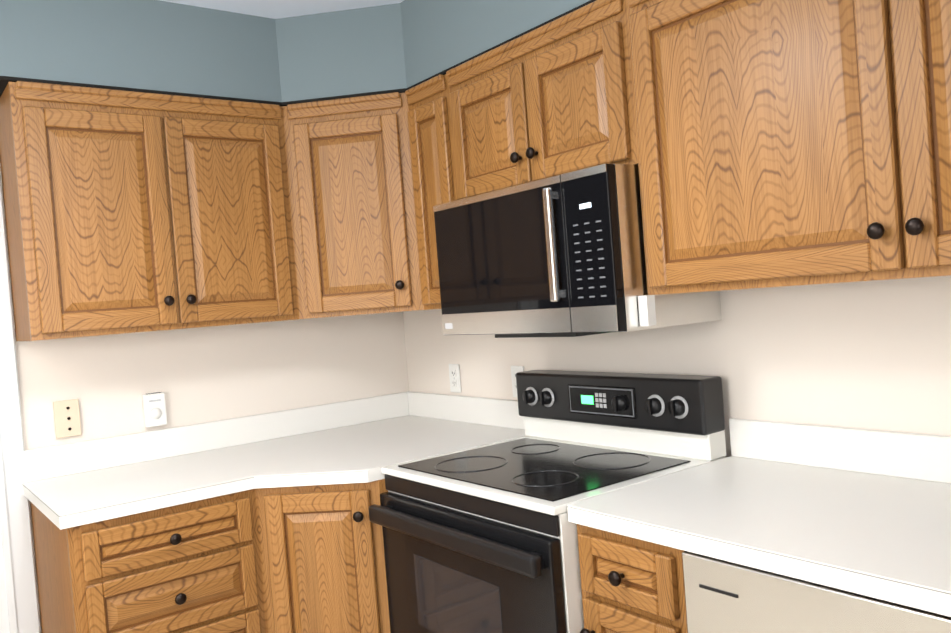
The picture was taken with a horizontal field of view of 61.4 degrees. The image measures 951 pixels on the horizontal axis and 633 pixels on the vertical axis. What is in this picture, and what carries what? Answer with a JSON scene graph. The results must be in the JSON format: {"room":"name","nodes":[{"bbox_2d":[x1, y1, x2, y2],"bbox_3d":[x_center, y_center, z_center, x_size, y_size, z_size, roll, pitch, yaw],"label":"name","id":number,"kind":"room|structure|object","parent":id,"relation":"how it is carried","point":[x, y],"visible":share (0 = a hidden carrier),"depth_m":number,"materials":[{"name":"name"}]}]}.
{"room":"kitchen","nodes":[
{"label":"kitchen","id":0,"kind":"room"},
{"bbox_2d":[0,164,408,632],"bbox_3d":[-2.039,0.281,2.236,4.300,2.440,0.104,-5,1,-37],"label":"wall","id":1,"kind":"structure","parent":0,"point":[198,375],"depth_m":2.97,"materials":[{"name":"beige paint"}]},
{"bbox_2d":[0,177,40,632],"bbox_3d":[-1.934,0.361,2.314,1.080,2.260,0.151,-5,1,-37],"label":"door frame","id":2,"kind":"structure","parent":1,"relation":"attached to","point":[19,611],"depth_m":2.57,"materials":[{"name":"white paint"}]},
{"bbox_2d":[53,399,81,438],"bbox_3d":[-1.362,0.341,2.675,0.078,0.123,0.015,-5,1,-37],"label":"outlet","id":3,"kind":"object","parent":1,"relation":"attached to","point":[67,421],"visible":1,"depth_m":2.67,"materials":[{"name":"beige plastic"}]},
{"bbox_2d":[0,81,298,340],"bbox_3d":[-1.072,-0.334,2.704,0.850,0.760,0.358,-5,1,-37],"label":"upper cabinet","id":4,"kind":"object","parent":1,"relation":"attached to","point":[130,212],"visible":1,"depth_m":2.54,"materials":[{"name":"brown wood"}]},
{"bbox_2d":[142,392,166,427],"bbox_3d":[-1.135,0.329,2.836,0.072,0.117,0.034,-5,1,-37],"label":"light switch","id":5,"kind":"object","parent":1,"relation":"attached to","point":[154,408],"visible":0.98,"depth_m":2.82,"materials":[{"name":"white plastic"}]},
{"bbox_2d":[160,0,403,18],"bbox_3d":[-1.592,-1.032,2.483,5.500,0.100,6.530,-5,1,-37],"label":"ceiling","id":6,"kind":"structure","parent":0,"point":[275,9],"depth_m":2.74,"materials":[{"name":"white paint"}]},
{"bbox_2d":[0,0,595,105],"bbox_3d":[-1.120,-0.832,0.898,4.300,0.306,3.210,-5,1,-37],"label":"soffit","id":7,"kind":"structure","parent":0,"point":[159,47],"depth_m":2.64,"materials":[{"name":"blue"}]},
{"bbox_2d":[403,275,950,456],"bbox_3d":[0.719,0.070,2.250,0.120,2.440,3.430,-5,1,-37],"label":"wall","id":8,"kind":"structure","parent":0,"point":[874,355],"depth_m":2.05,"materials":[{"name":"beige paint"}]},
{"bbox_2d":[282,92,423,318],"bbox_3d":[-0.406,-0.392,3.045,0.627,0.760,0.627,-5,1,-37],"label":"upper cabinet","id":9,"kind":"object","parent":8,"relation":"attached to","point":[351,196],"visible":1,"depth_m":2.81,"materials":[{"name":"brown wood"}]},
{"bbox_2d":[405,74,456,309],"bbox_3d":[-0.035,-0.415,2.779,0.358,0.760,0.245,-5,1,-37],"label":"upper cabinet","id":10,"kind":"object","parent":8,"relation":"attached to","point":[431,147],"visible":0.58,"depth_m":2.70,"materials":[{"name":"brown wood"}]},
{"bbox_2d":[449,364,460,392],"bbox_3d":[-0.084,0.247,3.211,0.009,0.115,0.070,-5,1,-37],"label":"electrical outlet","id":11,"kind":"object","parent":8,"relation":"attached to","point":[454,376],"visible":1,"depth_m":3.20,"materials":[{"name":"white plastic"}]},
{"bbox_2d":[511,366,523,396],"bbox_3d":[0.153,0.236,2.899,0.009,0.115,0.070,-5,1,-37],"label":"electrical outlet","id":12,"kind":"object","parent":8,"relation":"attached to","point":[515,370],"visible":0.42,"depth_m":2.91,"materials":[{"name":"white plastic"}]},
{"bbox_2d":[446,0,637,199],"bbox_3d":[0.258,-0.594,2.374,0.358,0.430,0.765,-5,1,-37],"label":"upper cabinet","id":13,"kind":"object","parent":8,"relation":"attached to","point":[553,98],"visible":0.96,"depth_m":2.22,"materials":[{"name":"brown wood"}]},
{"bbox_2d":[433,163,721,337],"bbox_3d":[0.268,-0.163,2.344,0.442,0.424,0.776,-5,1,-37],"label":"microwave","id":14,"kind":"object","parent":13,"relation":"attached to","point":[562,255],"visible":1,"depth_m":2.11,"materials":[{"name":"silver metal"}]},
{"bbox_2d":[627,0,950,294],"bbox_3d":[0.896,-0.461,1.581,0.325,0.760,1.262,-5,1,-37],"label":"upper cabinet","id":15,"kind":"object","parent":8,"relation":"attached to","point":[780,143],"visible":1,"depth_m":1.63,"materials":[{"name":"brown wood"}]},
{"bbox_3d":[-0.891,1.468,0.974,4.420,0.050,3.430,-5,1,-37],"label":"floor","id":16,"kind":"structure","parent":0,"visible":0},
{"bbox_2d":[30,489,266,632],"bbox_3d":[-1.011,0.981,2.510,0.520,0.876,0.664,-5,1,-37],"label":"base cabinet","id":17,"kind":"object","parent":16,"relation":"on","point":[193,567],"visible":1,"depth_m":2.28,"materials":[{"name":"brown wood"}]},
{"bbox_2d":[255,479,389,632],"bbox_3d":[-0.361,0.924,2.872,0.957,0.876,0.877,-5,1,-37],"label":"base cabinet","id":18,"kind":"object","parent":16,"relation":"on","point":[322,558],"visible":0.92,"depth_m":2.41,"materials":[{"name":"brown wood"}]},
{"bbox_2d":[369,370,725,632],"bbox_3d":[0.203,0.764,2.277,0.707,1.135,0.766,-5,1,-37],"label":"range","id":19,"kind":"object","parent":16,"relation":"on","point":[482,539],"visible":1,"depth_m":2.16,"materials":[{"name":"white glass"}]},
{"bbox_2d":[577,524,686,632],"bbox_3d":[0.574,0.873,1.884,0.664,0.876,0.300,-5,1,-37],"label":"base cabinet","id":20,"kind":"object","parent":16,"relation":"on","point":[631,585],"visible":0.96,"depth_m":1.69,"materials":[{"name":"brown wood"}]},
{"bbox_2d":[682,551,950,632],"bbox_3d":[0.851,0.862,1.524,0.605,0.872,0.596,-5,1,-37],"label":"dishwasher","id":21,"kind":"object","parent":16,"relation":"on","point":[722,596],"visible":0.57,"depth_m":1.41,"materials":[{"name":"white enameled metal"},{"name":"plastic"}]},
{"bbox_3d":[0.718,0.888,0.635,1.950,0.876,0.664,-5,1,-37],"label":"base cabinet","id":22,"kind":"object","parent":16,"relation":"on","visible":0},
{"bbox_2d":[20,391,950,616],"bbox_3d":[-0.096,0.420,1.630,1.967,0.140,3.204,-5,1,-37],"label":"countertop","id":23,"kind":"structure","parent":22,"relation":"on","point":[866,512],"depth_m":1.98,"materials":[{"name":"laminate"}]}
]}

